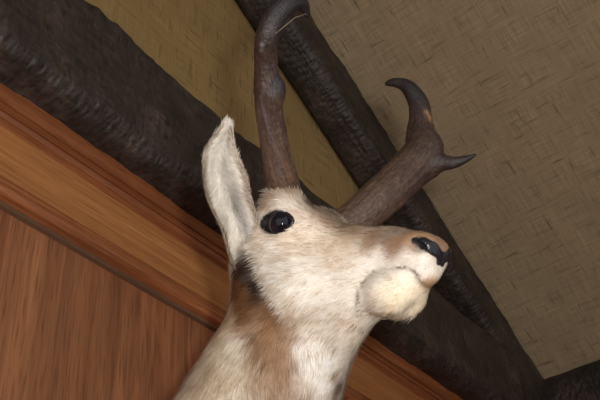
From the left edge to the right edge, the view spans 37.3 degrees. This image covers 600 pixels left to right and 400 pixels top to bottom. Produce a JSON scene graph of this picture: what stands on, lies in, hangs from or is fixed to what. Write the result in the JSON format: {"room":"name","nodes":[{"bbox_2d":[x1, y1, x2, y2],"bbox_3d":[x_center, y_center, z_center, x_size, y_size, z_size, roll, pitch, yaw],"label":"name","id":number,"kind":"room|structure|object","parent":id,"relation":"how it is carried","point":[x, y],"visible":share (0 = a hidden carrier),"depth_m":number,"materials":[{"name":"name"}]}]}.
{"room":"hunting lodge room","nodes":[
{"label":"hunting lodge room","id":0,"kind":"room"},
{"bbox_2d":[0,0,382,399],"bbox_3d":[-0.605,0.085,1.113,0.050,4.559,5.103,-28,-44,25],"label":"wall","id":1,"kind":"structure","parent":0,"point":[71,328],"depth_m":1.53,"materials":[{"name":"brown wood"}]},
{"bbox_2d":[0,175,350,399],"bbox_3d":[-1.005,-0.448,0.791,0.035,0.037,3.704,-28,-44,25],"label":"trim","id":2,"kind":"structure","parent":1,"relation":"attached to","point":[11,194],"depth_m":1.51,"materials":[{"name":"brown wood"}]},
{"bbox_2d":[0,113,433,399],"bbox_3d":[-0.644,-0.203,1.236,0.024,0.096,4.943,-28,-44,25],"label":"trim","id":3,"kind":"structure","parent":1,"relation":"attached to","point":[22,164],"depth_m":1.58,"materials":[{"name":"brown wood"}]},
{"bbox_2d":[0,83,462,399],"bbox_3d":[-0.639,-0.272,1.282,0.052,0.051,4.943,-28,-44,25],"label":"trim","id":4,"kind":"structure","parent":1,"relation":"attached to","point":[13,106],"depth_m":1.62,"materials":[{"name":"brown wood"}]},
{"bbox_2d":[0,0,552,399],"bbox_3d":[-0.622,-0.400,1.360,0.144,0.271,4.943,-28,-44,25],"label":"beam","id":5,"kind":"structure","parent":1,"relation":"attached to","point":[76,64],"depth_m":1.64,"materials":[{"name":"brown wood"}]},
{"bbox_2d":[172,0,475,399],"bbox_3d":[-0.138,0.227,1.035,0.710,0.801,0.364,-32,-46,29],"label":"mount","id":6,"kind":"object","parent":1,"relation":"attached to","point":[309,284],"visible":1,"depth_m":0.98,"materials":[{"name":"white fur"}]},
{"bbox_2d":[347,384,361,399],"bbox_3d":[0.159,0.948,1.601,0.026,1.335,0.058,-28,-44,25],"label":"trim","id":7,"kind":"structure","parent":1,"relation":"attached to","point":[355,394],"depth_m":2.01,"materials":[{"name":"brown wood"}]},
{"bbox_2d":[235,0,543,380],"bbox_3d":[-0.033,-0.483,2.557,0.130,1.581,2.492,-28,-44,25],"label":"beam","id":8,"kind":"structure","parent":1,"relation":"attached to","point":[324,85],"depth_m":2.58,"materials":[{"name":"brown wood"}]},
{"bbox_2d":[308,0,599,378],"bbox_3d":[1.429,-1.176,1.930,3.570,1.560,2.589,-28,-44,25],"label":"ceiling","id":9,"kind":"structure","parent":0,"point":[514,85],"depth_m":2.62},
{"bbox_3d":[2.339,1.070,1.411,3.570,2.997,0.050,-28,-44,25],"label":"wall","id":10,"kind":"structure","parent":0,"visible":0},
{"bbox_2d":[544,360,599,399],"bbox_3d":[2.218,0.007,2.155,3.500,0.306,0.146,-28,-44,25],"label":"beam","id":11,"kind":"structure","parent":10,"relation":"attached to","point":[582,382],"depth_m":2.85,"materials":[{"name":"brown wood"}]}
]}

